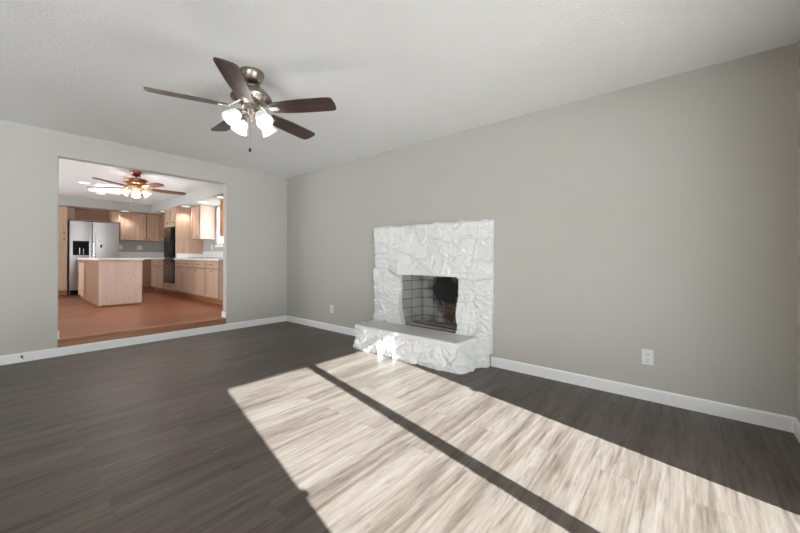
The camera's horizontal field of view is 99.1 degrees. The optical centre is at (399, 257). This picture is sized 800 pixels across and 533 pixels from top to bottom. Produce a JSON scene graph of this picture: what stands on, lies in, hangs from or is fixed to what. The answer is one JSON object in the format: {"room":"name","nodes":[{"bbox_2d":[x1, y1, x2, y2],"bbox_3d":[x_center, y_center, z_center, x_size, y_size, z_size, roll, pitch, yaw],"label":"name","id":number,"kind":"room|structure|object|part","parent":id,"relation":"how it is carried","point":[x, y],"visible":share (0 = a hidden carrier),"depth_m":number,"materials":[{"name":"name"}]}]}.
{"room":"living room","nodes":[
{"label":"living room","id":0,"kind":"room"},
{"bbox_2d":[67,221,163,251],"bbox_3d":[-8.355,-0.241,8.268,0.100,2.580,4.710,0,0,40],"label":"wall","id":1,"kind":"structure","parent":0,"point":[128,246],"depth_m":9.56,"materials":[{"name":"grey paint"}]},
{"bbox_2d":[68,207,120,222],"bbox_3d":[-7.712,-1.055,8.587,0.467,0.303,0.990,0,0,40],"label":"upper cabinet","id":2,"kind":"object","parent":1,"relation":"attached to","point":[74,214],"visible":0.99,"depth_m":8.57,"materials":[{"name":"brown wood"}]},
{"bbox_3d":[-7.836,-1.056,8.649,0.197,0.267,0.675,0,0,40],"label":"panel","id":3,"kind":"part","parent":2,"relation":"part of","materials":[{"name":"brown wood"}]},
{"bbox_3d":[-7.281,-1.050,8.754,0.020,0.273,0.152,0,0,40],"label":"door","id":4,"kind":"part","parent":2,"relation":"part of","materials":[{"name":"brown wood"}]},
{"bbox_2d":[118,212,145,240],"bbox_3d":[-7.244,-0.833,9.225,0.368,0.743,0.568,0,0,40],"label":"upper cabinet","id":5,"kind":"object","parent":1,"relation":"attached to","point":[132,227],"visible":0.98,"depth_m":9.12,"materials":[{"name":"brown wood"}]},
{"bbox_2d":[146,214,158,241],"bbox_3d":[-6.938,-0.832,9.590,0.368,0.743,0.377,0,0,40],"label":"upper cabinet","id":6,"kind":"object","parent":1,"relation":"attached to","point":[152,221],"visible":0.8,"depth_m":9.46,"materials":[{"name":"brown wood"}]},
{"bbox_2d":[58,290,222,337],"bbox_3d":[-5.848,0.944,6.168,6.450,0.120,4.710,0,0,40],"label":"floor","id":7,"kind":"structure","parent":0,"point":[77,316],"depth_m":5.39,"materials":[{"name":"orange wood"}]},
{"bbox_2d":[58,205,67,295],"bbox_3d":[-8.217,-0.168,7.854,0.638,2.081,0.752,0,0,40],"label":"pantry cabinet","id":8,"kind":"object","parent":7,"relation":"on","point":[62,210],"visible":0.21,"depth_m":7.91,"materials":[{"name":"brown wood"}]},
{"bbox_3d":[-7.883,-0.854,7.817,0.020,0.680,0.356,0,0,40],"label":"door","id":9,"kind":"part","parent":8,"relation":"part of","materials":[{"name":"brown wood"}]},
{"bbox_3d":[-7.887,0.133,7.817,0.020,1.245,0.356,0,0,40],"label":"door","id":10,"kind":"part","parent":8,"relation":"part of","materials":[{"name":"brown wood"}]},
{"bbox_2d":[67,221,118,294],"bbox_3d":[-7.636,-0.001,8.495,0.653,1.745,0.918,0,0,40],"label":"refrigerator","id":11,"kind":"object","parent":7,"relation":"on","point":[81,235],"visible":0.66,"depth_m":8.21,"materials":[{"name":"grey metal"}]},
{"bbox_3d":[-7.632,-0.053,8.154,0.062,1.640,0.399,0,0,40],"label":"freezer door","id":12,"kind":"part","parent":11,"relation":"part of","materials":[{"name":"metal"}]},
{"bbox_3d":[-7.479,-0.103,8.233,0.077,1.036,0.028,0,0,40],"label":"handle","id":13,"kind":"part","parent":11,"relation":"part of","materials":[{"name":"silver metal"}]},
{"bbox_3d":[-7.422,-0.102,8.302,0.077,1.036,0.028,0,0,40],"label":"handle","id":14,"kind":"part","parent":11,"relation":"part of","materials":[{"name":"silver metal"}]},
{"bbox_3d":[-7.335,-0.052,8.509,0.062,1.640,0.511,0,0,40],"label":"fridge door","id":15,"kind":"part","parent":11,"relation":"part of","materials":[{"name":"metal"}]},
{"bbox_2d":[78,260,141,306],"bbox_3d":[-5.973,0.464,6.976,2.076,0.836,0.659,0,0,40],"label":"kitchen island","id":16,"kind":"object","parent":7,"relation":"on","point":[102,283],"visible":1,"depth_m":6.36,"materials":[{"name":"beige wood"}]},
{"bbox_3d":[-6.694,0.448,7.171,0.680,0.685,0.034,0,0,40],"label":"door","id":17,"kind":"part","parent":16,"relation":"part of","materials":[{"name":"brown wood"}]},
{"bbox_2d":[77,258,143,259],"bbox_3d":[-5.969,0.024,6.992,2.160,0.040,0.685,0,0,40],"label":"island countertop","id":18,"kind":"structure","parent":16,"relation":"on","point":[77,258],"depth_m":6.34,"materials":[{"name":"white stone"}]},
{"bbox_2d":[90,240,101,257],"bbox_3d":[-6.131,-0.181,6.875,0.056,0.367,0.203,0,0,40],"label":"faucet","id":19,"kind":"object","parent":18,"relation":"on","point":[93,254],"visible":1,"depth_m":6.85,"materials":[{"name":"silver metal"}]},
{"bbox_3d":[-6.113,-0.226,6.896,0.026,0.278,0.138,0,0,40],"label":"spout","id":20,"kind":"part","parent":19,"relation":"part of","materials":[{"name":"silver metal"}]},
{"bbox_3d":[-5.172,0.453,6.328,0.012,0.808,0.626,0,0,40],"label":"panel","id":21,"kind":"part","parent":16,"relation":"part of","materials":[{"name":"brown wood"}]},
{"bbox_2d":[142,259,152,290],"bbox_3d":[-7.081,0.459,9.145,0.728,0.836,0.652,0,0,40],"label":"base cabinet","id":22,"kind":"object","parent":7,"relation":"on","point":[146,263],"visible":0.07,"depth_m":9.07,"materials":[{"name":"brown wood"}]},
{"bbox_2d":[119,252,164,259],"bbox_3d":[-6.506,-0.059,9.011,1.780,0.200,1.193,0,0,40],"label":"countertop","id":23,"kind":"structure","parent":22,"relation":"on","point":[146,255],"depth_m":9.48,"materials":[{"name":"white stone"}]},
{"bbox_2d":[151,259,166,292],"bbox_3d":[-6.134,0.463,9.055,1.196,0.836,0.644,0,0,40],"label":"base cabinet","id":24,"kind":"object","parent":7,"relation":"on","point":[157,266],"visible":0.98,"depth_m":8.73,"materials":[{"name":"brown wood"}]},
{"bbox_3d":[-6.441,0.487,8.940,0.456,0.540,0.020,0,0,40],"label":"door","id":25,"kind":"part","parent":24,"relation":"part of","materials":[{"name":"brown wood"}]},
{"bbox_3d":[-6.064,0.126,8.626,0.436,0.135,0.020,0,0,40],"label":"drawer","id":26,"kind":"part","parent":24,"relation":"part of","materials":[{"name":"brown wood"}]},
{"bbox_3d":[-6.065,0.488,8.626,0.436,0.540,0.020,0,0,40],"label":"door","id":27,"kind":"part","parent":24,"relation":"part of","materials":[{"name":"brown wood"}]},
{"bbox_2d":[175,260,185,296],"bbox_3d":[-4.867,0.468,7.995,0.441,0.836,0.644,0,0,40],"label":"base cabinet","id":28,"kind":"object","parent":7,"relation":"on","point":[178,263],"visible":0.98,"depth_m":7.77,"materials":[{"name":"brown wood"}]},
{"bbox_3d":[-5.047,0.130,7.776,0.406,0.135,0.020,0,0,40],"label":"drawer","id":29,"kind":"part","parent":28,"relation":"part of","materials":[{"name":"brown wood"}]},
{"bbox_3d":[-5.048,0.492,7.776,0.406,0.540,0.020,0,0,40],"label":"door","id":30,"kind":"part","parent":28,"relation":"part of","materials":[{"name":"brown wood"}]},
{"bbox_2d":[174,251,222,260],"bbox_3d":[-4.100,-0.049,7.361,2.426,0.200,0.638,0,0,40],"label":"countertop","id":31,"kind":"structure","parent":28,"relation":"on","point":[210,255],"depth_m":7.92,"materials":[{"name":"white stone"}]},
{"bbox_2d":[164,206,203,295],"bbox_3d":[-5.341,-0.156,8.392,0.790,2.081,0.648,0,0,40],"label":"tall cabinet","id":32,"kind":"object","parent":7,"relation":"on","point":[177,217],"visible":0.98,"depth_m":8.09,"materials":[{"name":"brown wood"}]},
{"bbox_3d":[-5.661,-0.980,8.293,0.361,0.410,0.020,0,0,40],"label":"door","id":33,"kind":"part","parent":32,"relation":"part of","materials":[{"name":"brown wood"}]},
{"bbox_2d":[162,227,174,283],"bbox_3d":[-5.368,-0.064,8.360,0.738,1.330,0.616,0,0,40],"label":"double oven","id":34,"kind":"object","parent":32,"relation":"in","point":[169,233],"visible":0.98,"depth_m":8.12,"materials":[{"name":"black metal"}]},
{"bbox_3d":[-5.526,0.310,8.173,0.738,0.580,0.025,0,0,40],"label":"oven door","id":35,"kind":"part","parent":34,"relation":"part of","materials":[{"name":"black glass"}]},
{"bbox_3d":[-5.523,-0.293,8.173,0.738,0.557,0.025,0,0,40],"label":"oven door","id":36,"kind":"part","parent":34,"relation":"part of","materials":[{"name":"black ceramic"}]},
{"bbox_3d":[-5.519,-0.655,8.177,0.738,0.150,0.017,0,0,40],"label":"control panel","id":37,"kind":"part","parent":34,"relation":"part of","materials":[{"name":"black ceramic"}]},
{"bbox_3d":[-5.527,0.689,8.175,0.710,0.132,0.020,0,0,40],"label":"drawer","id":38,"kind":"part","parent":32,"relation":"part of","materials":[{"name":"brown wood"}]},
{"bbox_3d":[-5.378,-0.979,8.056,0.361,0.410,0.020,0,0,40],"label":"door","id":39,"kind":"part","parent":32,"relation":"part of","materials":[{"name":"brown wood"}]},
{"bbox_2d":[182,260,208,301],"bbox_3d":[-4.200,0.471,7.438,1.293,0.836,0.644,0,0,40],"label":"base cabinet","id":40,"kind":"object","parent":7,"relation":"on","point":[193,271],"visible":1,"depth_m":7.17,"materials":[{"name":"brown wood"}]},
{"bbox_3d":[-4.632,0.494,7.428,0.611,0.540,0.020,0,0,40],"label":"door","id":41,"kind":"part","parent":40,"relation":"part of","materials":[{"name":"brown wood"}]},
{"bbox_3d":[-4.631,0.132,7.428,0.611,0.135,0.020,0,0,40],"label":"drawer","id":42,"kind":"part","parent":40,"relation":"part of","materials":[{"name":"brown wood"}]},
{"bbox_3d":[-4.138,0.134,7.016,0.626,0.135,0.020,0,0,40],"label":"drawer","id":43,"kind":"part","parent":40,"relation":"part of","materials":[{"name":"brown wood"}]},
{"bbox_3d":[-4.139,0.496,7.016,0.626,0.540,0.020,0,0,40],"label":"door","id":44,"kind":"part","parent":40,"relation":"part of","materials":[{"name":"brown wood"}]},
{"bbox_2d":[205,261,222,304],"bbox_3d":[-3.449,0.474,6.810,0.660,0.836,0.644,0,0,40],"label":"base cabinet","id":45,"kind":"object","parent":7,"relation":"on","point":[214,269],"visible":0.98,"depth_m":6.54,"materials":[{"name":"brown wood"}]},
{"bbox_3d":[-3.635,0.136,6.595,0.616,0.135,0.020,0,0,40],"label":"drawer","id":46,"kind":"part","parent":45,"relation":"part of","materials":[{"name":"brown wood"}]},
{"bbox_3d":[-3.637,0.498,6.595,0.616,0.540,0.020,0,0,40],"label":"door","id":47,"kind":"part","parent":45,"relation":"part of","materials":[{"name":"brown wood"}]},
{"bbox_3d":[-3.189,0.424,6.612,0.007,0.733,0.580,0,0,40],"label":"panel","id":48,"kind":"part","parent":45,"relation":"part of","materials":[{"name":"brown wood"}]},
{"bbox_2d":[58,184,222,214],"bbox_3d":[-5.882,-1.311,6.204,6.335,0.220,4.710,0,0,40],"label":"soffit","id":49,"kind":"structure","parent":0,"point":[209,194],"depth_m":8.04,"materials":[{"name":"grey paint"}]},
{"bbox_2d":[0,119,286,355],"bbox_3d":[-4.603,-0.156,2.713,0.115,2.440,8.200,0,0,40],"label":"wall","id":50,"kind":"structure","parent":0,"point":[255,243],"depth_m":3.69,"materials":[{"name":"beige paint"}]},
{"bbox_2d":[57,318,225,347],"bbox_3d":[-3.162,0.980,4.391,0.070,0.181,1.770,0,0,40],"label":"trim","id":51,"kind":"structure","parent":50,"relation":"attached to","point":[77,340],"depth_m":4.22,"materials":[{"name":"brown wood"}]},
{"bbox_2d":[56,155,227,339],"bbox_3d":[-3.143,-0.111,4.380,0.018,2.012,1.800,0,0,40],"label":"trim","id":52,"kind":"structure","parent":50,"relation":"attached to","point":[58,155],"depth_m":3.77,"materials":[{"name":"beige paint"}]},
{"bbox_2d":[58,311,225,338],"bbox_3d":[-3.191,0.843,4.416,0.127,0.086,1.770,0,0,40],"label":"trim","id":53,"kind":"structure","parent":50,"relation":"attached to","point":[223,312],"depth_m":5.06,"materials":[{"name":"white paint"}]},
{"bbox_2d":[0,315,286,365],"bbox_3d":[-4.558,1.017,2.671,0.014,0.094,8.200,0,0,40],"label":"baseboard","id":54,"kind":"structure","parent":50,"relation":"attached to","point":[75,349],"depth_m":4.13,"materials":[{"name":"white paint"}]},
{"bbox_2d":[203,208,222,251],"bbox_3d":[-4.376,-0.225,8.089,6.435,2.580,0.120,0,0,40],"label":"wall","id":55,"kind":"structure","parent":0,"point":[207,243],"depth_m":8.00,"materials":[{"name":"grey paint"}]},
{"bbox_2d":[159,214,164,241],"bbox_3d":[-6.114,-0.829,9.216,1.438,0.743,0.378,0,0,40],"label":"upper cabinet","id":56,"kind":"object","parent":55,"relation":"attached to","point":[161,217],"visible":0.02,"depth_m":9.44,"materials":[{"name":"brown wood"}]},
{"bbox_2d":[191,205,215,239],"bbox_3d":[-4.606,-0.810,7.955,0.509,0.768,0.378,0,0,40],"label":"upper cabinet","id":57,"kind":"object","parent":55,"relation":"attached to","point":[203,217],"visible":1,"depth_m":7.82,"materials":[{"name":"brown wood"}]},
{"bbox_3d":[-4.703,-0.810,7.843,0.465,0.744,0.020,0,0,40],"label":"door","id":58,"kind":"part","parent":57,"relation":"part of","materials":[{"name":"brown wood"}]},
{"bbox_3d":[-4.399,-0.809,7.810,0.006,0.768,0.320,0,0,40],"label":"panel","id":59,"kind":"part","parent":57,"relation":"part of","materials":[{"name":"brown wood"}]},
{"bbox_2d":[215,206,222,246],"bbox_3d":[-3.869,-0.715,7.602,1.045,0.945,0.060,0,0,40],"label":"window","id":60,"kind":"structure","parent":55,"relation":"in","point":[218,244],"depth_m":7.90,"materials":[{"name":"white metal"}]},
{"bbox_2d":[220,199,222,236],"bbox_3d":[-3.287,-0.809,6.852,0.808,0.758,0.378,0,0,40],"label":"upper cabinet","id":61,"kind":"object","parent":55,"relation":"attached to","point":[221,201],"visible":0.2,"depth_m":6.95,"materials":[{"name":"orange wood"}]},
{"bbox_2d":[0,321,799,532],"bbox_3d":[-2.393,1.133,0.763,6.015,0.120,8.350,0,0,40],"label":"floor","id":62,"kind":"structure","parent":0,"point":[285,426],"depth_m":1.90,"materials":[{"name":"grey wood"}]},
{"bbox_2d":[353,219,493,373],"bbox_3d":[0.287,0.341,3.934,1.666,1.487,0.910,0,0,40],"label":"fireplace","id":63,"kind":"object","parent":62,"relation":"on","point":[434,282],"visible":1,"depth_m":3.76,"materials":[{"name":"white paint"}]},
{"bbox_2d":[0,0,799,204],"bbox_3d":[-4.774,-1.446,2.841,12.350,0.140,8.470,0,0,40],"label":"ceiling","id":64,"kind":"structure","parent":0,"point":[396,74],"depth_m":2.37,"materials":[{"name":"white paint"}]},
{"bbox_2d":[87,182,129,193],"bbox_3d":[-5.932,-1.410,6.983,1.120,0.021,0.540,0,0,40],"label":"ceiling light panel","id":65,"kind":"object","parent":64,"relation":"attached to","point":[104,190],"visible":0.73,"depth_m":6.92,"materials":[{"name":"white paint"}]},
{"bbox_2d":[87,170,185,206],"bbox_3d":[-4.278,-1.123,5.626,1.354,0.581,1.297,0,0,40],"label":"ceiling fan","id":66,"kind":"object","parent":64,"relation":"hanging from","point":[136,184],"visible":1,"depth_m":5.51,"materials":[{"name":"brown wood"}]},
{"bbox_3d":[-4.779,-1.141,5.537,0.496,0.016,0.125,0,9,-7],"label":"blade","id":67,"kind":"part","parent":66,"relation":"part of","materials":[{"name":"brown wood"}]},
{"bbox_3d":[-4.356,-1.140,5.136,0.125,0.016,0.496,9,1,4],"label":"blade","id":68,"kind":"part","parent":66,"relation":"part of","materials":[{"name":"brown wood"}]},
{"bbox_3d":[-4.444,-1.064,5.506,0.129,0.141,0.141,0,0,40],"label":"lamp shade","id":69,"kind":"part","parent":66,"relation":"part of","materials":[{"name":"beige glass"}]},
{"bbox_3d":[-4.237,-1.063,5.474,0.141,0.141,0.129,0,0,40],"label":"lamp shade","id":70,"kind":"part","parent":66,"relation":"part of","materials":[{"name":"beige glass"}]},
{"bbox_3d":[-4.206,-1.063,5.681,0.129,0.141,0.141,0,0,40],"label":"lamp shade","id":71,"kind":"part","parent":66,"relation":"part of","materials":[{"name":"beige glass"}]},
{"bbox_3d":[-3.916,-1.138,5.386,0.496,0.016,0.125,0,-9,27],"label":"blade","id":72,"kind":"part","parent":66,"relation":"part of","materials":[{"name":"brown wood"}]},
{"bbox_3d":[-4.001,-1.138,5.918,0.496,0.016,0.125,0,-9,-45],"label":"blade","id":73,"kind":"part","parent":66,"relation":"part of","materials":[{"name":"brown wood"}]},
{"bbox_2d":[143,57,335,151],"bbox_3d":[-1.112,-1.067,2.538,1.208,0.586,1.235,0,0,40],"label":"ceiling fan","id":74,"kind":"object","parent":64,"relation":"hanging from","point":[245,82],"visible":1,"depth_m":2.43,"materials":[{"name":"brown wood"}]},
{"bbox_3d":[-1.442,-1.091,2.320,0.485,0.008,0.138,0,13,-28],"label":"blade","id":75,"kind":"part","parent":74,"relation":"part of","materials":[{"name":"brown wood"}]},
{"bbox_3d":[-1.388,-1.090,2.772,0.485,0.008,0.138,0,13,42],"label":"blade","id":76,"kind":"part","parent":74,"relation":"part of","materials":[{"name":"brown wood"}]},
{"bbox_3d":[-1.173,-0.985,2.384,0.123,0.126,0.128,0,0,40],"label":"lamp shade","id":77,"kind":"part","parent":74,"relation":"part of","materials":[{"name":"white glass"}]},
{"bbox_3d":[-1.167,-0.997,2.395,0.052,0.069,0.064,0,0,40],"label":"bulb","id":78,"kind":"part","parent":74,"relation":"part of","materials":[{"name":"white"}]},
{"bbox_3d":[-1.015,-1.089,2.117,0.138,0.008,0.485,13,-3,-11],"label":"blade","id":79,"kind":"part","parent":74,"relation":"part of","materials":[{"name":"brown wood"}]},
{"bbox_3d":[-1.215,-0.985,2.587,0.128,0.126,0.123,0,0,40],"label":"lamp shade","id":80,"kind":"part","parent":74,"relation":"part of","materials":[{"name":"white glass"}]},
{"bbox_3d":[-0.980,-0.996,2.433,0.064,0.069,0.052,0,0,40],"label":"bulb","id":81,"kind":"part","parent":74,"relation":"part of","materials":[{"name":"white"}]},
{"bbox_3d":[-0.970,-0.984,2.427,0.128,0.126,0.123,0,0,40],"label":"lamp shade","id":82,"kind":"part","parent":74,"relation":"part of","materials":[{"name":"white glass"}]},
{"bbox_3d":[-1.012,-0.985,2.630,0.123,0.126,0.128,0,0,40],"label":"lamp shade","id":83,"kind":"part","parent":74,"relation":"part of","materials":[{"name":"white glass"}]},
{"bbox_3d":[-0.912,-1.088,2.861,0.138,0.008,0.485,-14,-7,26],"label":"blade","id":84,"kind":"part","parent":74,"relation":"part of","materials":[{"name":"brown wood"}]},
{"bbox_3d":[-0.699,-1.087,2.446,0.485,0.008,0.138,0,-13,9],"label":"blade","id":85,"kind":"part","parent":74,"relation":"part of","materials":[{"name":"brown wood"}]},
{"bbox_2d":[287,43,797,416],"bbox_3d":[0.326,-0.135,4.008,6.015,2.440,0.110,0,0,40],"label":"wall","id":86,"kind":"structure","parent":0,"point":[660,215],"depth_m":2.72,"materials":[{"name":"beige paint"}]},
{"bbox_2d":[330,305,333,312],"bbox_3d":[-1.009,0.757,5.043,0.073,0.116,0.009,0,0,40],"label":"wall outlet","id":87,"kind":"object","parent":86,"relation":"attached to","point":[331,306],"visible":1,"depth_m":5.04,"materials":[{"name":"white plastic"}]},
{"bbox_2d":[286,315,795,432],"bbox_3d":[0.273,1.037,3.967,5.736,0.094,0.014,0,0,40],"label":"baseboard","id":88,"kind":"structure","parent":86,"relation":"attached to","point":[748,415],"depth_m":2.63,"materials":[{"name":"white paint"}]},
{"bbox_2d":[642,349,653,365],"bbox_3d":[1.896,0.761,2.613,0.073,0.116,0.009,0,0,40],"label":"wall outlet","id":89,"kind":"object","parent":86,"relation":"attached to","point":[647,355],"visible":1,"depth_m":2.61,"materials":[{"name":"white plastic"}]},
{"bbox_2d":[796,39,799,421],"bbox_3d":[-0.102,-0.137,-1.051,0.120,2.440,8.200,0,0,40],"label":"wall","id":90,"kind":"structure","parent":0,"point":[798,149],"depth_m":2.10,"materials":[{"name":"beige paint"}]},
{"bbox_2d":[793,418,799,442],"bbox_3d":[2.158,1.045,1.762,0.014,0.094,0.951,0,0,40],"label":"baseboard","id":91,"kind":"structure","parent":90,"relation":"attached to","point":[796,431],"depth_m":2.07,"materials":[{"name":"white paint"}]}
]}

